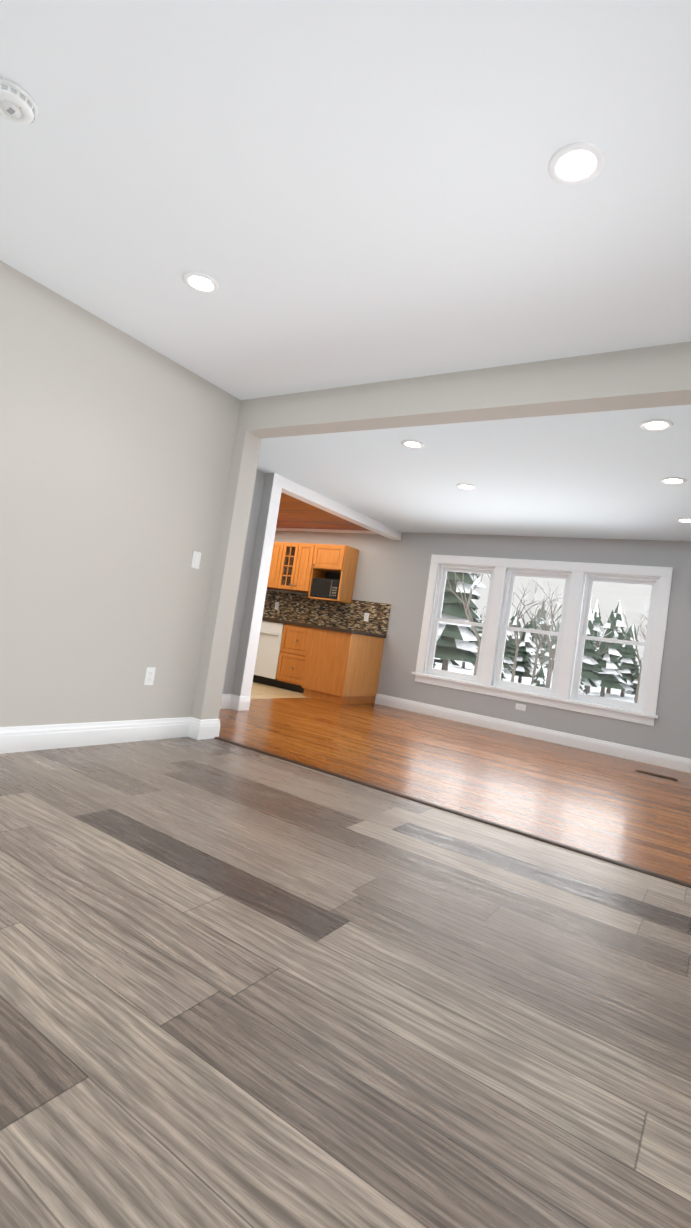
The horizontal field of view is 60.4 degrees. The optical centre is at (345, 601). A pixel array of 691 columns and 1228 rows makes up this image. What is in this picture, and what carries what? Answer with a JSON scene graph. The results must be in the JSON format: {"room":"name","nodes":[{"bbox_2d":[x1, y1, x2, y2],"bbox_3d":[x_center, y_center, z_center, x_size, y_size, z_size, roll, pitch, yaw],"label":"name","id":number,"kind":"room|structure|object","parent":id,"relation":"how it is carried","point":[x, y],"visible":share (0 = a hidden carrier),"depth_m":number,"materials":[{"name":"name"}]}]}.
{"room":"empty living room","nodes":[
{"label":"empty living room","id":0,"kind":"room"},
{"bbox_2d":[0,261,240,726],"bbox_3d":[-2.562,-0.609,1.896,0.140,2.440,6.100,6,-3,34],"label":"wall","id":1,"kind":"structure","parent":0,"point":[116,447],"depth_m":3.46,"materials":[{"name":"grey paint"}]},
{"bbox_2d":[0,717,199,753],"bbox_3d":[-2.660,0.537,1.783,0.036,0.136,5.780,6,-3,34],"label":"baseboard","id":2,"kind":"structure","parent":1,"relation":"attached to","point":[30,738],"depth_m":3.54,"materials":[{"name":"white paint"}]},
{"bbox_2d":[144,667,155,684],"bbox_3d":[-1.274,0.485,3.865,0.008,0.115,0.070,6,-3,34],"label":"outlet","id":3,"kind":"object","parent":1,"relation":"attached to","point":[149,676],"visible":1,"depth_m":3.86,"materials":[{"name":"white plastic"}]},
{"bbox_2d":[191,551,200,568],"bbox_3d":[-1.029,-0.288,4.097,0.012,0.115,0.070,6,-3,34],"label":"light switch","id":4,"kind":"object","parent":1,"relation":"attached to","point":[196,558],"visible":1,"depth_m":4.09,"materials":[{"name":"white plastic"}]},
{"bbox_2d":[222,469,265,693],"bbox_3d":[-1.299,-0.191,5.332,0.120,2.310,1.080,6,-3,34],"label":"wall","id":5,"kind":"structure","parent":0,"point":[244,607],"depth_m":5.71,"materials":[{"name":"grey paint"}]},
{"bbox_2d":[220,694,235,709],"bbox_3d":[-1.390,0.891,5.243,0.030,0.136,1.093,6,-3,34],"label":"baseboard","id":6,"kind":"structure","parent":5,"relation":"attached to","point":[228,701],"depth_m":5.65,"materials":[{"name":"white paint"}]},
{"bbox_2d":[240,473,401,695],"bbox_3d":[-0.177,-0.023,6.840,0.134,2.173,2.654,6,-3,34],"label":"trim","id":7,"kind":"structure","parent":5,"relation":"attached to","point":[299,492],"depth_m":5.81,"materials":[{"name":"white paint"}]},
{"bbox_2d":[230,473,273,695],"bbox_3d":[-2.237,-0.260,6.707,3.430,2.310,0.140,6,-3,34],"label":"wall","id":8,"kind":"structure","parent":0,"point":[266,489],"depth_m":5.73,"materials":[{"name":"grey paint"}]},
{"bbox_2d":[250,682,310,698],"bbox_3d":[-2.242,1.008,7.516,3.060,0.120,3.970,6,-3,34],"label":"floor","id":9,"kind":"structure","parent":0,"point":[260,691],"depth_m":7.45,"materials":[{"name":"beige tile"}]},
{"bbox_2d":[253,622,284,686],"bbox_3d":[-0.989,0.734,8.463,0.690,0.875,0.660,6,-3,34],"label":"dishwasher","id":10,"kind":"object","parent":9,"relation":"on","point":[271,633],"depth_m":8.14,"materials":[{"name":"white metal"}]},
{"bbox_2d":[277,626,304,691],"bbox_3d":[-0.487,0.790,8.126,0.587,0.875,0.660,6,-3,34],"label":"base cabinet","id":11,"kind":"object","parent":9,"relation":"on","point":[293,642],"depth_m":7.91,"materials":[{"name":"brown wood"}]},
{"bbox_2d":[297,626,384,704],"bbox_3d":[-0.042,0.836,7.732,0.675,0.875,0.820,6,-3,34],"label":"base cabinet","id":12,"kind":"object","parent":9,"relation":"on","point":[324,638],"depth_m":7.43,"materials":[{"name":"brown wood"}]},
{"bbox_2d":[262,618,384,637],"bbox_3d":[-1.093,0.257,8.485,3.405,0.040,0.849,6,-3,34],"label":"countertop","id":13,"kind":"structure","parent":12,"relation":"on","point":[263,619],"depth_m":7.80,"materials":[{"name":"black stone"}]},
{"bbox_2d":[276,492,369,530],"bbox_3d":[-1.718,-1.442,7.526,3.460,0.245,3.970,6,-3,34],"label":"ceiling","id":14,"kind":"structure","parent":0,"point":[293,512],"depth_m":7.91,"materials":[{"name":"brown wood"}]},
{"bbox_2d":[0,737,690,1227],"bbox_3d":[-1.208,0.830,0.801,3.882,0.120,6.100,6,-3,34],"label":"floor","id":15,"kind":"structure","parent":0,"point":[240,987],"depth_m":1.42,"materials":[{"name":"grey wood"}]},
{"bbox_2d":[214,737,690,887],"bbox_3d":[0.421,1.127,3.359,3.257,0.009,0.052,6,-3,34],"label":"trim","id":16,"kind":"structure","parent":15,"relation":"on","point":[619,863],"depth_m":3.14,"materials":[{"name":"brown wood"}]},
{"bbox_2d":[0,0,690,399],"bbox_3d":[-0.839,-1.700,0.925,3.882,0.120,6.100,6,-3,34],"label":"ceiling","id":17,"kind":"structure","parent":0,"point":[326,194],"depth_m":2.06,"materials":[{"name":"white paint"}]},
{"bbox_2d":[0,77,37,124],"bbox_3d":[-1.076,-1.603,1.914,0.144,0.046,0.144,6,-3,34],"label":"smoke detector","id":18,"kind":"object","parent":17,"relation":"attached to","point":[18,104],"visible":1,"depth_m":1.89,"materials":[{"name":"white plastic"}]},
{"bbox_2d":[183,272,218,293],"bbox_3d":[-0.689,-1.521,2.836,0.165,0.007,0.165,6,-3,34],"label":"recessed light","id":19,"kind":"object","parent":17,"relation":"in","point":[200,282],"depth_m":2.83,"materials":[{"name":"white paint"}]},
{"bbox_2d":[548,142,605,185],"bbox_3d":[0.722,-1.363,1.854,0.165,0.007,0.165,6,-3,34],"label":"recessed light","id":20,"kind":"object","parent":17,"relation":"in","point":[577,163],"depth_m":1.85,"materials":[{"name":"white paint"}]},
{"bbox_2d":[191,341,690,719],"bbox_3d":[-1.218,-0.283,4.540,7.816,2.440,0.170,6,-3,34],"label":"wall","id":21,"kind":"structure","parent":0,"point":[650,377],"depth_m":3.53,"materials":[{"name":"grey paint"}]},
{"bbox_2d":[196,719,219,738],"bbox_3d":[-1.290,0.871,4.532,0.920,0.136,0.016,6,-3,34],"label":"baseboard","id":22,"kind":"structure","parent":21,"relation":"attached to","point":[210,728],"depth_m":4.19,"materials":[{"name":"white paint"}]},
{"bbox_2d":[218,698,690,882],"bbox_3d":[1.079,1.383,5.287,4.976,0.120,3.970,6,-3,34],"label":"floor","id":23,"kind":"structure","parent":0,"point":[614,808],"depth_m":4.42,"materials":[{"name":"brown wood"}]},
{"bbox_2d":[635,770,677,780],"bbox_3d":[2.832,1.580,5.404,0.340,0.005,0.115,6,-3,34],"label":"floor vent","id":24,"kind":"object","parent":23,"relation":"in","point":[658,775],"visible":0.98,"depth_m":5.40,"materials":[{"name":"brown metal"}]},
{"bbox_2d":[257,404,690,541],"bbox_3d":[1.604,-1.065,5.296,4.576,0.250,3.970,6,-3,34],"label":"ceiling","id":25,"kind":"structure","parent":0,"point":[600,475],"depth_m":4.82,"materials":[{"name":"white paint"}]},
{"bbox_2d":[401,440,423,448],"bbox_3d":[0.491,-1.145,4.321,0.165,0.007,0.165,6,-3,34],"label":"recessed light","id":26,"kind":"object","parent":25,"relation":"in","point":[407,443],"depth_m":4.31,"materials":[{"name":"white paint"}]},
{"bbox_2d":[456,484,474,489],"bbox_3d":[1.064,-1.016,5.247,0.165,0.007,0.165,6,-3,34],"label":"recessed light","id":27,"kind":"object","parent":25,"relation":"in","point":[462,486],"depth_m":5.24,"materials":[{"name":"white paint"}]},
{"bbox_2d":[640,419,672,430],"bbox_3d":[1.771,-1.004,3.381,0.165,0.007,0.165,6,-3,34],"label":"recessed light","id":28,"kind":"object","parent":25,"relation":"in","point":[655,424],"depth_m":3.37,"materials":[{"name":"white paint"}]},
{"bbox_2d":[660,477,686,484],"bbox_3d":[2.371,-0.872,4.292,0.165,0.007,0.165,6,-3,34],"label":"recessed light","id":29,"kind":"object","parent":25,"relation":"in","point":[670,480],"depth_m":4.28,"materials":[{"name":"white paint"}]},
{"bbox_2d":[676,518,690,522],"bbox_3d":[3.047,-0.725,5.303,0.165,0.007,0.165,6,-3,34],"label":"recessed light","id":30,"kind":"object","parent":25,"relation":"in","point":[683,520],"depth_m":5.31,"materials":[{"name":"white paint"}]},
{"bbox_2d":[267,530,690,758],"bbox_3d":[0.928,0.189,7.816,7.816,2.440,0.220,6,-3,34],"label":"wall","id":31,"kind":"structure","parent":0,"point":[394,574],"depth_m":7.00,"materials":[{"name":"grey paint"}]},
{"bbox_2d":[267,542,292,593],"bbox_3d":[-1.010,-0.528,8.845,0.513,0.680,0.350,6,-3,34],"label":"upper cabinet","id":32,"kind":"object","parent":31,"relation":"attached to","point":[277,564],"depth_m":8.64,"materials":[{"name":"brown wood"}]},
{"bbox_2d":[281,542,324,593],"bbox_3d":[-0.636,-0.486,8.594,0.619,0.680,0.350,6,-3,34],"label":"upper cabinet","id":33,"kind":"object","parent":31,"relation":"attached to","point":[295,576],"depth_m":8.42,"materials":[{"name":"brown wood"}]},
{"bbox_2d":[253,584,390,635],"bbox_3d":[-0.832,0.080,8.844,3.405,0.420,0.012,6,-3,34],"label":"backsplash","id":34,"kind":"structure","parent":31,"relation":"attached to","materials":[{"name":"brown tile"}]},
{"bbox_2d":[276,528,376,533],"bbox_3d":[-0.726,-1.084,8.938,3.300,0.039,0.020,6,-3,34],"label":"crown molding","id":35,"kind":"structure","parent":31,"relation":"attached to","point":[326,530],"depth_m":8.63,"materials":[{"name":"white paint"}]},
{"bbox_2d":[309,574,352,601],"bbox_3d":[-0.213,-0.169,8.259,0.450,0.270,0.310,6,-3,34],"label":"upper cabinet","id":36,"kind":"object","parent":31,"relation":"attached to","point":[327,589],"depth_m":8.13,"materials":[{"name":"brown wood"}]},
{"bbox_2d":[310,577,350,601],"bbox_3d":[-0.213,-0.169,8.260,0.450,0.270,0.310,6,-3,34],"label":"microwave","id":37,"kind":"object","parent":36,"relation":"in","point":[323,589],"depth_m":8.15,"materials":[{"name":"black metal"}]},
{"bbox_2d":[309,544,358,573],"bbox_3d":[-0.144,-0.596,8.288,0.512,0.350,0.350,6,-3,34],"label":"upper cabinet","id":38,"kind":"object","parent":31,"relation":"attached to","point":[327,558],"depth_m":8.15,"materials":[{"name":"brown wood"}]},
{"bbox_2d":[515,703,525,710],"bbox_3d":[2.013,1.211,6.820,0.115,0.070,0.008,6,-3,34],"label":"outlet","id":39,"kind":"object","parent":31,"relation":"attached to","point":[522,707],"visible":1,"depth_m":6.82,"materials":[{"name":"white plastic"}]},
{"bbox_2d":[375,693,690,772],"bbox_3d":[2.165,1.479,6.677,4.266,0.136,0.016,6,-3,34],"label":"baseboard","id":40,"kind":"structure","parent":31,"relation":"attached to","point":[660,759],"depth_m":6.63,"materials":[{"name":"white paint"}]},
{"bbox_2d":[412,554,672,725],"bbox_3d":[2.183,0.342,6.935,2.808,1.645,0.280,6,-3,34],"label":"double-hung window","id":41,"kind":"structure","parent":31,"relation":"in","point":[576,695],"depth_m":6.73,"materials":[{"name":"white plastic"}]},
{"label":"outside","id":42,"kind":"structure","parent":0,"visible":0},
{"bbox_2d":[434,660,634,702],"bbox_3d":[16.927,7.432,71.535,170.000,0.724,200.000,6,-3,34],"label":"snow","id":43,"kind":"object","parent":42,"point":[468,670],"depth_m":39.26,"materials":[{"name":"white snow"}]},
{"bbox_2d":[433,571,647,702],"bbox_3d":[14.198,0.848,73.550,106.213,12.622,98.345,6,-3,34],"label":"trees","id":44,"kind":"object","parent":43,"relation":"on","point":[588,650],"depth_m":30.26,"materials":[{"name":"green plant"}]}
]}

